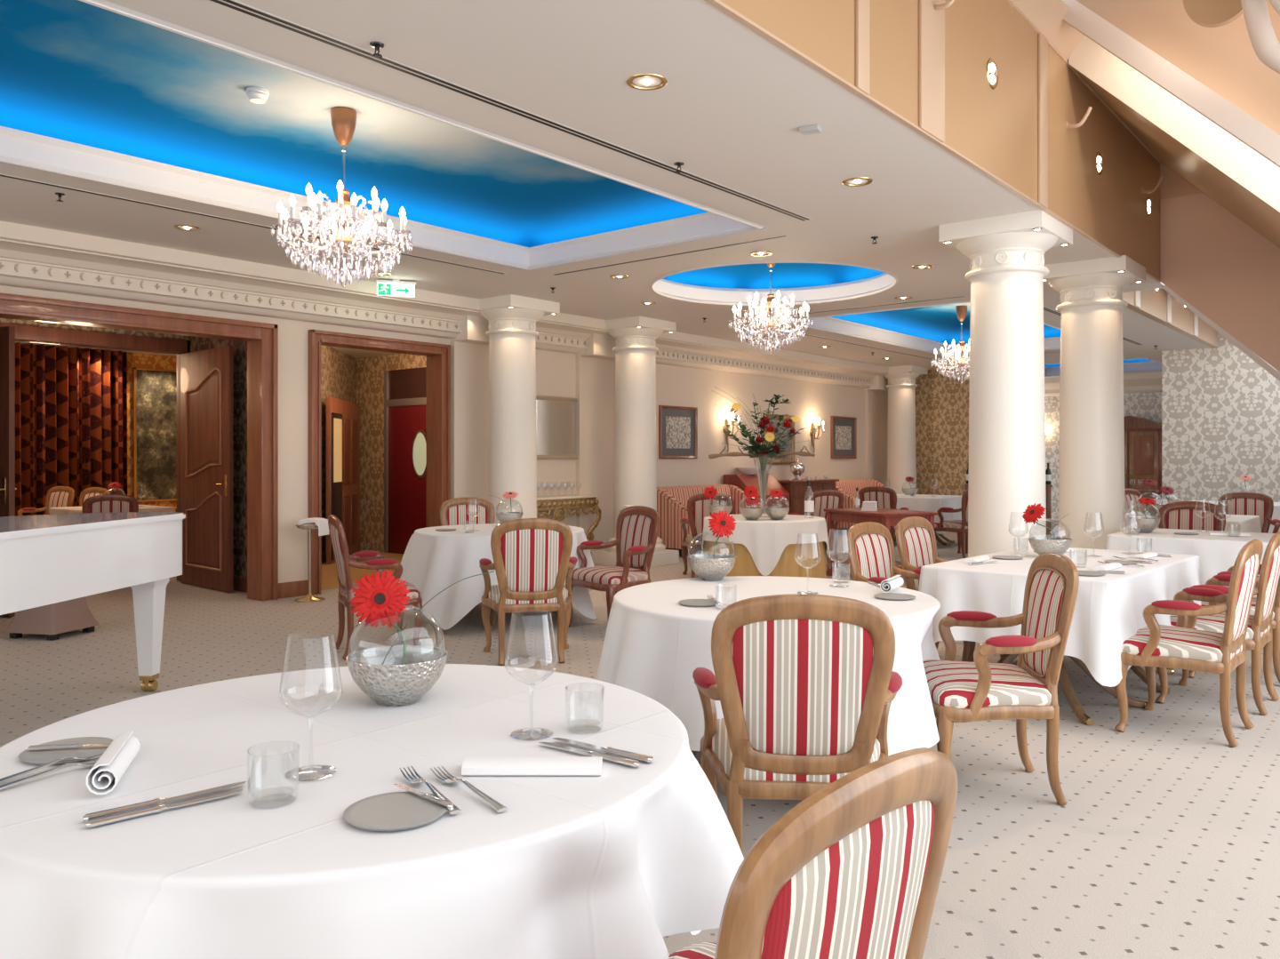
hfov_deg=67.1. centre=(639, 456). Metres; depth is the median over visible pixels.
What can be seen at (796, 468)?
urn
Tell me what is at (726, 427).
wall sconce
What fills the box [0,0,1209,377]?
ceiling
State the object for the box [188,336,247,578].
wall
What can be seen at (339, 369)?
wall
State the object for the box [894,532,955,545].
rectangular table
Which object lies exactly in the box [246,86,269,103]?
smoke detector
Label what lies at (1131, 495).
armchair
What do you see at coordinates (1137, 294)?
trim
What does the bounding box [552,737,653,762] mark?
table knife
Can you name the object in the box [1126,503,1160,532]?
vase
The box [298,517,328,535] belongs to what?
folded towel
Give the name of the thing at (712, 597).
fork
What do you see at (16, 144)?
trim
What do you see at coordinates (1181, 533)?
plate
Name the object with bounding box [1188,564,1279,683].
armchair
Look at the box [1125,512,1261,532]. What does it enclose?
tablecloth
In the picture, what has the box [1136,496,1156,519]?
gerbera
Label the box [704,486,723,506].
gerbera
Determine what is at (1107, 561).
plate
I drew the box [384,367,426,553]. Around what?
door
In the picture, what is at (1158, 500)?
tablecloth
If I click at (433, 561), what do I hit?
tablecloth
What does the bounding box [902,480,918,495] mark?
vase
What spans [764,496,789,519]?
vase
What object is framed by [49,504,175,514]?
tablecloth
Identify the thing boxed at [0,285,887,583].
wall
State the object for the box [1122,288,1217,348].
wall
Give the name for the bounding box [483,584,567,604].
seat cushion
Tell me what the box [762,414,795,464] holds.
mirror
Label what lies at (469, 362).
column
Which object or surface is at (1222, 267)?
wall
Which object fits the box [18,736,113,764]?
plate
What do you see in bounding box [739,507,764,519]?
bowl
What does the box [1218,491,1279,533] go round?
armchair
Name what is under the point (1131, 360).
ceiling
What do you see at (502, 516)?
bowl
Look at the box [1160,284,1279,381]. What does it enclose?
trim
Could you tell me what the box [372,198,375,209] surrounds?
candle
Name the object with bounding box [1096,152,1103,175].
wall spotlight
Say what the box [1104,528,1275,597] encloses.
tablecloth
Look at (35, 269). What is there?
trim
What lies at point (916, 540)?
armchair
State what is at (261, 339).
trim
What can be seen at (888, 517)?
serving table
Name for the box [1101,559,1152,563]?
table knife
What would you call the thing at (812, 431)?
wall sconce
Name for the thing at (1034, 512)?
gerbera
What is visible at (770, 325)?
chandelier
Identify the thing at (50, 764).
fork
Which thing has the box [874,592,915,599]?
plate
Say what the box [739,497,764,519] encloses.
vase
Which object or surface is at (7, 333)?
door
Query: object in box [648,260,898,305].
trim
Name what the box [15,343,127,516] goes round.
curtain
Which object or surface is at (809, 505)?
wine bottle
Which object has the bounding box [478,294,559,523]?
column
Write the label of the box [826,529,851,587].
wine glass
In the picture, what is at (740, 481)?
slant bureau
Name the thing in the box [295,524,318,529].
tray
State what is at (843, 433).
print
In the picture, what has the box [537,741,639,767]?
table knife
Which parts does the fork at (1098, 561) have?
handle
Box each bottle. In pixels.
[966,463,968,483]
[1045,463,1051,484]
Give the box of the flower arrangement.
[708,386,815,497]
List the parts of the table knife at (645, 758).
blade, handle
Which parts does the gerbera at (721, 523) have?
stem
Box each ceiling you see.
[0,0,708,247]
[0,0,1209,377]
[15,341,176,356]
[330,346,399,358]
[662,263,884,288]
[830,302,1060,344]
[1044,359,1151,367]
[1067,60,1279,247]
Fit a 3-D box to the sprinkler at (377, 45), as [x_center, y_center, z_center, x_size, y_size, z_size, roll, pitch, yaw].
[-1.111,-1.717,4.074,0.060,0.050,0.060,0,0,40]
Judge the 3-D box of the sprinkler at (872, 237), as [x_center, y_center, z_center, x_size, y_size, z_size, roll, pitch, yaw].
[1.860,-1.717,7.651,0.060,0.050,0.060,0,0,40]
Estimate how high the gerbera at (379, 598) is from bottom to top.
0.300 m
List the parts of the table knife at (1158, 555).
handle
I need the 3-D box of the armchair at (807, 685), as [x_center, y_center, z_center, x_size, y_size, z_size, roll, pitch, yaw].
[0.506,0.894,3.115,0.679,0.981,0.607,0,0,6]
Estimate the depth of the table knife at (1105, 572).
5.12 m
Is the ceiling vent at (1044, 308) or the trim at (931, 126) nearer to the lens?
the trim at (931, 126)
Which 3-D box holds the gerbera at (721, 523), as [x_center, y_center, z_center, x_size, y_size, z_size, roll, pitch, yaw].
[0.412,0.427,4.835,0.146,0.316,0.078,0,0,2]
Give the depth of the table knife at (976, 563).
5.55 m
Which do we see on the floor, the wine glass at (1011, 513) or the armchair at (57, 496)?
the armchair at (57, 496)
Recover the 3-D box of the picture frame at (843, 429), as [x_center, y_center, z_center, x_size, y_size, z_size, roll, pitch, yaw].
[3.873,-0.362,18.303,0.043,0.795,0.980,0,0,40]
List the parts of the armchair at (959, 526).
arm, seat rail, leg, leg, frame, panel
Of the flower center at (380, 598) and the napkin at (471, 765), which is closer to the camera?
the napkin at (471, 765)
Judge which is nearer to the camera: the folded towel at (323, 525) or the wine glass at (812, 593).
the wine glass at (812, 593)
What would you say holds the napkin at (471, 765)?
on the tablecloth at (617, 862)
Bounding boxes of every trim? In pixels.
[0,0,767,271]
[0,262,871,382]
[0,292,278,600]
[0,322,190,581]
[308,329,450,595]
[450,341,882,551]
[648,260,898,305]
[704,0,1160,282]
[777,300,1060,357]
[1010,0,1083,60]
[1044,357,1161,376]
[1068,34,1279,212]
[1134,290,1198,336]
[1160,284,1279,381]
[1182,0,1243,27]
[1240,0,1279,73]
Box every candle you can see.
[278,211,282,223]
[290,205,294,218]
[304,226,307,238]
[306,194,311,207]
[317,202,321,215]
[332,231,335,242]
[337,191,342,203]
[352,204,356,216]
[362,232,366,243]
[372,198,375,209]
[382,209,386,222]
[388,230,391,241]
[400,217,404,229]
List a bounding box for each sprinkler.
[54,192,64,201]
[369,41,383,57]
[673,161,683,172]
[871,236,878,244]
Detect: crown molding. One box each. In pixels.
[0,220,888,388]
[1044,372,1161,396]
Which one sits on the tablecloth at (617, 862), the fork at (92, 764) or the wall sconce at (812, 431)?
the fork at (92, 764)
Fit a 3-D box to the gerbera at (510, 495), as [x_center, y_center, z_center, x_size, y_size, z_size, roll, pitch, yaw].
[-1.164,0.447,8.655,0.145,0.276,0.136,0,0,23]
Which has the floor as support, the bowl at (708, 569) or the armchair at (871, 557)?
the armchair at (871, 557)
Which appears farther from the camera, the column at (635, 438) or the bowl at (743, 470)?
the bowl at (743, 470)
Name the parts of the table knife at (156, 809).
handle, blade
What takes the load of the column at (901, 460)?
on the floor
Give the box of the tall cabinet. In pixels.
[1123,416,1161,498]
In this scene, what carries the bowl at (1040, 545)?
on the vase at (1040, 545)
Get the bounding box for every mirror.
[536,395,577,459]
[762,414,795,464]
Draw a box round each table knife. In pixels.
[27,742,141,751]
[82,781,246,822]
[85,788,243,828]
[392,784,453,807]
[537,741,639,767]
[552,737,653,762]
[968,560,997,565]
[1088,570,1125,574]
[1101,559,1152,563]
[1124,552,1172,557]
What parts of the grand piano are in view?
lid, leg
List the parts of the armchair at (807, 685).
arm, leg, leg, seat rail, panel, frame, arm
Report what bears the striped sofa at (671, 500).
on the floor
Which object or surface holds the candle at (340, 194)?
on the chandelier at (343, 119)
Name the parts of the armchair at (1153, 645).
leg, leg, seat rail, arm, arm, leg, frame, leg, panel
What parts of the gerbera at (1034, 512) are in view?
stem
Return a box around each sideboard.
[776,479,839,515]
[964,483,1052,553]
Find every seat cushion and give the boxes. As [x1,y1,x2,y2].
[340,579,420,599]
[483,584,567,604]
[571,566,647,584]
[667,942,716,958]
[682,534,703,543]
[710,718,880,783]
[922,659,1051,708]
[934,520,967,528]
[1121,624,1242,662]
[1169,612,1269,639]
[1200,596,1274,619]
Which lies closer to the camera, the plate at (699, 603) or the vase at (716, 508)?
the plate at (699, 603)
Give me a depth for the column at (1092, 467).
8.63 m
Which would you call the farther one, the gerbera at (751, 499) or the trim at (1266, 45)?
the gerbera at (751, 499)
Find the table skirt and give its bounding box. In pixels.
[703,540,826,578]
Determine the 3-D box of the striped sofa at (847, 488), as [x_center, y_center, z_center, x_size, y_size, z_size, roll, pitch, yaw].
[4.100,0.902,17.830,0.840,0.955,1.984,0,0,40]
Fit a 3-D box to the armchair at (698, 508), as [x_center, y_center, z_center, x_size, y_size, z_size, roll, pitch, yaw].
[0.801,0.894,11.060,0.679,0.981,0.607,0,0,1]
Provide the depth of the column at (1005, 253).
7.08 m
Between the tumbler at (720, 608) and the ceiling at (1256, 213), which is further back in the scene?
the ceiling at (1256, 213)
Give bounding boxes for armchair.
[17,486,74,515]
[79,487,110,506]
[81,494,138,513]
[328,514,422,660]
[440,497,495,526]
[479,518,577,665]
[568,505,660,627]
[667,747,957,958]
[680,493,735,578]
[692,593,902,855]
[787,489,843,567]
[845,521,973,661]
[857,486,908,546]
[895,516,1004,662]
[922,552,1079,806]
[934,488,967,558]
[1114,539,1263,747]
[1124,488,1143,513]
[1155,530,1279,715]
[1157,501,1225,531]
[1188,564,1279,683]
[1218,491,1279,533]
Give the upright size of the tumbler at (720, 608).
0.095 m
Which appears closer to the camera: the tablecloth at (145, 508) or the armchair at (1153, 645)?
the armchair at (1153, 645)
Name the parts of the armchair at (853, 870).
panel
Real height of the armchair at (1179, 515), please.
0.981 m
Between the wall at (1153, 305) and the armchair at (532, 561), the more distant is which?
the wall at (1153, 305)
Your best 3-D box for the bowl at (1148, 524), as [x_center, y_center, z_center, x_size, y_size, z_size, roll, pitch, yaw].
[4.127,0.560,7.904,0.249,0.117,0.249,0,0,40]
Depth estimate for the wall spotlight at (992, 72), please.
5.94 m
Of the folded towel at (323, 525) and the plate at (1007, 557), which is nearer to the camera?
the plate at (1007, 557)
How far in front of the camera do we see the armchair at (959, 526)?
13.20 m
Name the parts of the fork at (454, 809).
handle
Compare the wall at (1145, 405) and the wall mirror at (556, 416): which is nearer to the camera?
the wall mirror at (556, 416)
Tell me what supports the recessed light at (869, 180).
in the ceiling at (732, 108)
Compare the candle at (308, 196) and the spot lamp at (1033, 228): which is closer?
the candle at (308, 196)
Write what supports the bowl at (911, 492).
on the vase at (911, 492)
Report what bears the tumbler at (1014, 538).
on the tablecloth at (1109, 607)
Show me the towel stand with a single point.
(309, 597)
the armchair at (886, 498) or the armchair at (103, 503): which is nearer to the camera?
the armchair at (103, 503)
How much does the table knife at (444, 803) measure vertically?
0.009 m
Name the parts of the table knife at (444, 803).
blade, handle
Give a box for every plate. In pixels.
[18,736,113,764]
[343,792,447,831]
[435,528,456,531]
[678,599,720,607]
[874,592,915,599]
[992,555,1023,559]
[1078,570,1105,575]
[1104,560,1137,564]
[1173,532,1199,535]
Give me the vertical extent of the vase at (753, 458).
0.670 m
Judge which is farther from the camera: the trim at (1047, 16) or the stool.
the stool
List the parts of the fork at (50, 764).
handle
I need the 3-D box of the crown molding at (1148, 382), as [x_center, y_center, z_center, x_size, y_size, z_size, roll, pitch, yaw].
[9.547,-1.555,21.110,5.210,0.390,0.500,0,0,40]
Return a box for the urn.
[789,458,805,479]
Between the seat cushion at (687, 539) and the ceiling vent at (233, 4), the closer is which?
the ceiling vent at (233, 4)
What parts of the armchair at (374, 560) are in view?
panel, leg, frame, leg, arm, arm, seat rail, leg, leg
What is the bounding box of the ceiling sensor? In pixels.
[799,123,821,135]
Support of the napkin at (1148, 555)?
on the tablecloth at (1109, 607)
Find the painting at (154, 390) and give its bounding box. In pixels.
[132,368,176,502]
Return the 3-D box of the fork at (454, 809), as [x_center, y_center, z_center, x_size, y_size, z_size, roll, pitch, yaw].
[-0.386,0.606,1.766,0.028,0.018,0.252,0,0,-33]
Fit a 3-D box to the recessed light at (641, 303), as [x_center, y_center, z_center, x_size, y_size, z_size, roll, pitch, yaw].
[0.085,-1.737,10.925,0.192,0.014,0.192,0,0,40]
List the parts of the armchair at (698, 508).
leg, arm, seat rail, leg, panel, frame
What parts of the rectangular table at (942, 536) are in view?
leg, leg, leg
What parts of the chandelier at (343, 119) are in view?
bulb, bulb, bulb, arm, arm, bulb, arm, bulb, bulb, arm, arm, arm, bulb, arm, arm, bulb, arm, bulb, central stem, lamp shade, rod, arm, bulb, arm, bulb, arm, arm, arm, arm, bulb, bulb, arm, bulb, arm, bulb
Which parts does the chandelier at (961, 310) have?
lamp shade, central stem, rod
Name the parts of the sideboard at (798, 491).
drawer, door, drawer, drawer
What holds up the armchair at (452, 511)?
on the floor
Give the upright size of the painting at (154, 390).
2.110 m
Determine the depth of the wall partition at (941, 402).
19.09 m
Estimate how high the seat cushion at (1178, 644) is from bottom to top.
0.100 m
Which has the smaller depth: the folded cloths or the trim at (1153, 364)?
the folded cloths
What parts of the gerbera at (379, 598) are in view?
stem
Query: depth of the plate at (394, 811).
1.66 m
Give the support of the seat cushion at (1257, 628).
on the armchair at (1259, 636)
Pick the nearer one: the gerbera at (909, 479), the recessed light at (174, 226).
the recessed light at (174, 226)
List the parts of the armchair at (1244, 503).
panel, arm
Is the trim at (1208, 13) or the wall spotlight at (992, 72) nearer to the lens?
the trim at (1208, 13)
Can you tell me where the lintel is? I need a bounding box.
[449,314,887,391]
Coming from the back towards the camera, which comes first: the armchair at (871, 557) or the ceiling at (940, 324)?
the ceiling at (940, 324)
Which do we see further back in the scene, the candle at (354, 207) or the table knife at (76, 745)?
the candle at (354, 207)
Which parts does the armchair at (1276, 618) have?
leg, arm, seat rail, leg, frame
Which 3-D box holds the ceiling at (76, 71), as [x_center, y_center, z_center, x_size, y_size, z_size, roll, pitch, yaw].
[-1.837,-2.037,5.976,2.990,0.210,6.065,0,0,40]
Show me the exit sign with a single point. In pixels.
(396, 287)
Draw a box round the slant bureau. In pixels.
[723,473,789,513]
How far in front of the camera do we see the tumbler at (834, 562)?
4.75 m
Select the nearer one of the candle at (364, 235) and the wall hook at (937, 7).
the wall hook at (937, 7)
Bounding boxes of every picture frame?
[658,405,697,458]
[830,416,856,458]
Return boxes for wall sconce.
[722,413,740,452]
[809,416,824,453]
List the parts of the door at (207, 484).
panel moulding, panel moulding, panel, panel, handle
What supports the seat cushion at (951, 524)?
on the armchair at (959, 526)
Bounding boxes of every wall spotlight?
[986,57,998,89]
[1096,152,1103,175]
[1146,196,1151,216]
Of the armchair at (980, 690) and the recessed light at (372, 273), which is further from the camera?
the recessed light at (372, 273)
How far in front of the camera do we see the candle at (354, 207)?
5.63 m
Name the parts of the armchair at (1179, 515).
panel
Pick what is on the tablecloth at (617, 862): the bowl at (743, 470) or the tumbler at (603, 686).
the tumbler at (603, 686)
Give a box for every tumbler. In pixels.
[247,744,299,806]
[565,686,604,729]
[714,584,736,609]
[832,561,850,583]
[1013,537,1028,553]
[1069,549,1087,567]
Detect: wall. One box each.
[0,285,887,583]
[0,318,188,340]
[33,344,176,508]
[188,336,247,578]
[321,345,356,562]
[356,353,426,551]
[720,0,1159,279]
[1044,392,1161,518]
[1075,0,1279,135]
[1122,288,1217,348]
[1160,162,1220,327]
[1160,192,1279,372]
[1161,332,1279,503]
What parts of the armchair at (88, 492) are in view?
panel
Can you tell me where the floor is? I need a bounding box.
[0,518,1279,958]
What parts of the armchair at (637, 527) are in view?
leg, arm, leg, seat rail, panel, arm, frame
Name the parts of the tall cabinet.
door, cornice, raised panel, raised panel, door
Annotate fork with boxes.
[0,747,107,783]
[0,760,97,789]
[399,766,461,814]
[430,766,508,812]
[707,595,719,605]
[1097,560,1144,567]
[1113,556,1158,561]
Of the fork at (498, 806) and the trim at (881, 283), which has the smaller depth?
the fork at (498, 806)
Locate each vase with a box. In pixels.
[346,570,494,706]
[495,499,523,523]
[687,532,735,580]
[708,496,732,515]
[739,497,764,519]
[752,457,773,517]
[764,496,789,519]
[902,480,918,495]
[1028,518,1071,555]
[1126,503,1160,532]
[1136,492,1162,515]
[1153,496,1179,513]
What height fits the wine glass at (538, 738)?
0.271 m
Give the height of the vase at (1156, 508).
0.240 m
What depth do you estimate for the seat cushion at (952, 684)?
3.83 m
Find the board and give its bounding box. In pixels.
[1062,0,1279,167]
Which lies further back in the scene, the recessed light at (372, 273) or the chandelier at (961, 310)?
the chandelier at (961, 310)
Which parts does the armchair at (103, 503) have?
panel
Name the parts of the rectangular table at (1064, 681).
leg, leg, leg, leg, leg, leg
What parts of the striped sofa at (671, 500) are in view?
panel, armrest, backrest, armrest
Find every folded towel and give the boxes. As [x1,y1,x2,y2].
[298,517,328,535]
[620,504,640,510]
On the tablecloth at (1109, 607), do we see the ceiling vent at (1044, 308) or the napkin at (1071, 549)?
the napkin at (1071, 549)
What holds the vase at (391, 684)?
on the tablecloth at (617, 862)
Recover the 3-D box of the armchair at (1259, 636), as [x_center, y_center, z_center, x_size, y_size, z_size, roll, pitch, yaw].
[3.288,0.894,5.455,0.607,0.981,0.679,0,0,41]
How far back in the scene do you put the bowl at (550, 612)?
2.13 m
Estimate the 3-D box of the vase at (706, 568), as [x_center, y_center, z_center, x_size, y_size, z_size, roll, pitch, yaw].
[0.361,0.498,4.867,0.249,0.240,0.249,0,0,40]
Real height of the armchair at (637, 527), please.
0.981 m
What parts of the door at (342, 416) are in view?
fridge frame, lit shelf pane, dark pane, panel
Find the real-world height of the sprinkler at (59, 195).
0.050 m
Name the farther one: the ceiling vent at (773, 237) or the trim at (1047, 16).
the ceiling vent at (773, 237)
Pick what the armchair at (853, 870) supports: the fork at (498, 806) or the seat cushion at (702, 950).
the seat cushion at (702, 950)
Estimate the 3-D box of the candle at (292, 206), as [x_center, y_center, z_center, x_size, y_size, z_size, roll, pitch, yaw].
[-2.041,-1.427,5.663,0.024,0.092,0.023,0,0,34]
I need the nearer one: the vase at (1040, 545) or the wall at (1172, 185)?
the vase at (1040, 545)
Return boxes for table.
[489,608,557,631]
[536,494,601,556]
[824,507,937,575]
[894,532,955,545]
[997,654,1174,726]
[1136,489,1159,498]
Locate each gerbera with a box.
[107,481,120,494]
[350,569,410,664]
[502,490,518,513]
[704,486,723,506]
[707,510,735,559]
[744,485,758,496]
[744,493,759,508]
[769,489,783,506]
[905,476,914,487]
[1022,503,1055,540]
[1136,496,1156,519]
[1143,479,1157,498]
[1159,485,1175,503]
[1240,475,1251,491]
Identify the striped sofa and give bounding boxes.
[656,484,767,554]
[835,479,898,528]
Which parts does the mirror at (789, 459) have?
mirror pane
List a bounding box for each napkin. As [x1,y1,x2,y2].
[86,730,140,794]
[461,756,602,775]
[880,575,903,592]
[963,555,989,562]
[1033,548,1073,552]
[1091,562,1121,570]
[1131,552,1157,559]
[1208,532,1250,536]
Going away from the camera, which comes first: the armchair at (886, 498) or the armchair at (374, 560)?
the armchair at (374, 560)
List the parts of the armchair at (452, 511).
panel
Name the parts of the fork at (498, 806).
handle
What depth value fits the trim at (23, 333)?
10.04 m
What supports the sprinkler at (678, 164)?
attached to the ceiling at (732, 108)
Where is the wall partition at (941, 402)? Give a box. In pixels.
[915,367,969,495]
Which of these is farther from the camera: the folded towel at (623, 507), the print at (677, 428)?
the print at (677, 428)
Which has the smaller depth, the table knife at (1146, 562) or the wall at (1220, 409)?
the table knife at (1146, 562)
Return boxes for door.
[0,326,16,616]
[180,345,235,592]
[326,396,359,564]
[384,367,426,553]
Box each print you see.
[665,416,690,448]
[835,425,851,449]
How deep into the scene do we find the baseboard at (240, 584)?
9.88 m
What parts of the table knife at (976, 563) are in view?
handle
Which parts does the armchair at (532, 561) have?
leg, arm, leg, seat rail, frame, panel, leg, leg, arm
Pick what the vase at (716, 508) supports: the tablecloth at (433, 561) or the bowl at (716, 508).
the bowl at (716, 508)
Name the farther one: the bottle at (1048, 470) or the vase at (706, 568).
the bottle at (1048, 470)
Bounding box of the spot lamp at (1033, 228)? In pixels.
[1032,227,1041,231]
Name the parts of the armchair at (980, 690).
leg, arm, seat rail, arm, leg, panel, frame, leg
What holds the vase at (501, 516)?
on the tablecloth at (433, 561)
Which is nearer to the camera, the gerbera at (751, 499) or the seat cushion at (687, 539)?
the gerbera at (751, 499)
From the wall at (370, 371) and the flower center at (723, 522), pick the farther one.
the wall at (370, 371)
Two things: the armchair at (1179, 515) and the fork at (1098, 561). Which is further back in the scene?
the armchair at (1179, 515)
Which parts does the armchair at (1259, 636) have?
leg, leg, arm, arm, seat rail, leg, frame, leg, panel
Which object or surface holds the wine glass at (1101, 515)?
on the tablecloth at (1109, 607)
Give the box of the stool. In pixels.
[4,596,99,640]
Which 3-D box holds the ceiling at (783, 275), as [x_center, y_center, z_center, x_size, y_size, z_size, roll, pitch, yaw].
[1.343,-2.002,9.818,2.940,0.280,2.940,0,0,40]
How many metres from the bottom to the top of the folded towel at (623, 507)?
0.165 m
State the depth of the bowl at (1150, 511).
10.14 m
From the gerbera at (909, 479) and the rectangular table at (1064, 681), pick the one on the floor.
the rectangular table at (1064, 681)
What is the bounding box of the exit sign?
[376,279,415,296]
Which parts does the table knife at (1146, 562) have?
handle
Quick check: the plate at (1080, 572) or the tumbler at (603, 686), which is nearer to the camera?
the tumbler at (603, 686)
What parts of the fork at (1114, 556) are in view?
handle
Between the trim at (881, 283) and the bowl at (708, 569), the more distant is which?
the trim at (881, 283)
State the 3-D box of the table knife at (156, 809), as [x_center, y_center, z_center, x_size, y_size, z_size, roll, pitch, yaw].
[-0.824,0.612,1.688,0.258,0.013,0.020,0,0,-41]
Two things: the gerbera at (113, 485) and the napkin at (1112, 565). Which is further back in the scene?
the gerbera at (113, 485)
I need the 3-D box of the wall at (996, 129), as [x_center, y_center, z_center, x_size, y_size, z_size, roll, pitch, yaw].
[0.440,-2.336,3.958,0.120,1.179,14.660,0,0,40]
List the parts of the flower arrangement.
yellow flower, yellow flower, yellow flower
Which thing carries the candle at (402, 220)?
on the chandelier at (343, 119)
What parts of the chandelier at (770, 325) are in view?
arm, arm, arm, central stem, rod, lamp shade, arm, arm, arm, arm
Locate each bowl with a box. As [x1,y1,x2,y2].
[279,632,342,717]
[346,645,447,706]
[495,512,523,523]
[504,612,558,685]
[687,553,735,580]
[708,504,732,515]
[736,467,760,474]
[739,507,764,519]
[764,507,789,519]
[902,488,918,495]
[1028,536,1071,555]
[1126,517,1160,532]
[1136,504,1162,515]
[1153,504,1161,513]
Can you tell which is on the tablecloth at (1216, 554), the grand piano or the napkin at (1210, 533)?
the napkin at (1210, 533)
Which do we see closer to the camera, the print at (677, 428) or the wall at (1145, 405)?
the print at (677, 428)
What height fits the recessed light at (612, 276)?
0.014 m
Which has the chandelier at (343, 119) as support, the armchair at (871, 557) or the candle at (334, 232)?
the candle at (334, 232)
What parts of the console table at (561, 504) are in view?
leg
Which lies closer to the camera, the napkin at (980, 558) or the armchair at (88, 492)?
the napkin at (980, 558)
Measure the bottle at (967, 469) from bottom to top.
0.306 m
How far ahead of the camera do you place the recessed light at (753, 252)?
8.24 m
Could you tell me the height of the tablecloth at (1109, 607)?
0.514 m
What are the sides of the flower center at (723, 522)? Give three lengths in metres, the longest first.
0.030 x 0.030 x 0.006 m
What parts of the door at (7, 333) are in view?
handle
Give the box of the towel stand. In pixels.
[294,524,325,602]
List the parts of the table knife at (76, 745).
handle, blade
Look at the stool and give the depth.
7.32 m
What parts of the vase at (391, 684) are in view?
glass globe, grass blade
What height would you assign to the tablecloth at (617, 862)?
0.536 m
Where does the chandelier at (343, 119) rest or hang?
hanging from the ceiling at (76, 71)
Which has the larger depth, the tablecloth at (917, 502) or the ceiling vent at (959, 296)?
the tablecloth at (917, 502)
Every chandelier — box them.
[271,106,412,287]
[728,263,812,352]
[931,305,969,381]
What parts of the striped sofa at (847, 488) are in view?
panel, armrest, backrest, armrest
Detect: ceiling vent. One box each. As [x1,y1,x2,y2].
[0,174,505,274]
[208,0,811,221]
[552,234,788,275]
[761,325,931,359]
[763,296,966,318]
[1043,306,1143,344]
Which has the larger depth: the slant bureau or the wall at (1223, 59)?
the slant bureau
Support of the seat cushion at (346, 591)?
on the armchair at (374, 560)
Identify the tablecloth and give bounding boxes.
[0,664,743,958]
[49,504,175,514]
[400,523,596,630]
[595,576,940,755]
[701,513,831,575]
[896,494,961,534]
[918,546,1200,687]
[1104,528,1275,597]
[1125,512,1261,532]
[1152,498,1167,504]
[1189,500,1279,533]
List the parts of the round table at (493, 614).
leg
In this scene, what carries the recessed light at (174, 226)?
in the ceiling at (732, 108)
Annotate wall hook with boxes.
[934,0,954,10]
[1065,106,1092,129]
[1141,176,1163,193]
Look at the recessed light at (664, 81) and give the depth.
4.47 m
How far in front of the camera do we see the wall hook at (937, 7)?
5.19 m
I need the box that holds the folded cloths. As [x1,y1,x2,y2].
[861,501,877,511]
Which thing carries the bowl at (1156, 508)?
on the vase at (1156, 508)
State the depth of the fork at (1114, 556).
5.76 m
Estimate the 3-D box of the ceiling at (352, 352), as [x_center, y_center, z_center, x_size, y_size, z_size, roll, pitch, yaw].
[-3.905,-1.520,12.189,3.740,0.100,3.200,0,0,40]
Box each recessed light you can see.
[173,224,200,231]
[370,272,391,276]
[609,274,629,279]
[626,73,667,90]
[639,301,655,304]
[750,250,772,255]
[841,176,872,186]
[894,296,911,299]
[911,264,933,269]
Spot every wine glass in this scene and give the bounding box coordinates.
[279,632,342,781]
[504,612,558,740]
[794,533,820,594]
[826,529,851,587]
[1008,512,1028,556]
[1083,514,1103,557]
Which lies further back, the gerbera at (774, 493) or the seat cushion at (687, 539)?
the seat cushion at (687, 539)
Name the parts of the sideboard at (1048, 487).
leg, leg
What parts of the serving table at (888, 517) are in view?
leg, leg, leg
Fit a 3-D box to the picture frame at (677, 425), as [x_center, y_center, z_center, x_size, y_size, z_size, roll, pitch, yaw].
[0.580,-0.360,14.325,0.043,0.780,0.910,0,0,40]
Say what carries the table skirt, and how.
on the table
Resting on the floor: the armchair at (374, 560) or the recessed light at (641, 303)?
the armchair at (374, 560)
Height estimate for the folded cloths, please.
0.106 m
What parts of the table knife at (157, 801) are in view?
handle, blade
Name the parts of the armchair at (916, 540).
arm, frame, panel, arm, leg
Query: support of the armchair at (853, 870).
on the floor
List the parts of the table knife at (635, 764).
blade, handle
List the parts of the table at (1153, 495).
leg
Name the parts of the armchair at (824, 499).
frame, panel, leg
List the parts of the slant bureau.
drawer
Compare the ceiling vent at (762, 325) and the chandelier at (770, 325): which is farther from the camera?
the ceiling vent at (762, 325)
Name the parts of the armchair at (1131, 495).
panel, frame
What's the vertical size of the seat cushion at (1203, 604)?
0.100 m
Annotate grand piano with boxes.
[0,512,185,691]
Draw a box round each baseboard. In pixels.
[233,576,247,592]
[278,528,846,599]
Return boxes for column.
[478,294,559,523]
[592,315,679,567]
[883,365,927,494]
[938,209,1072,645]
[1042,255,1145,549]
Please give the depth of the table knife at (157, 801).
1.70 m
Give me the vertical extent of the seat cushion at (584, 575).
0.100 m
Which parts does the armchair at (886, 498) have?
panel, frame, leg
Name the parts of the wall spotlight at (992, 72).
bulb, bulb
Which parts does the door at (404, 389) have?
oval pane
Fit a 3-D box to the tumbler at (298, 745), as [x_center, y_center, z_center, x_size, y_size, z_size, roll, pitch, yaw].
[-0.658,0.571,1.733,0.089,0.095,0.089,0,0,40]
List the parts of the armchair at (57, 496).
arm, panel, frame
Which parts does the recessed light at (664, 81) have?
bulb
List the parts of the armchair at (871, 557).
frame, panel, arm, arm, leg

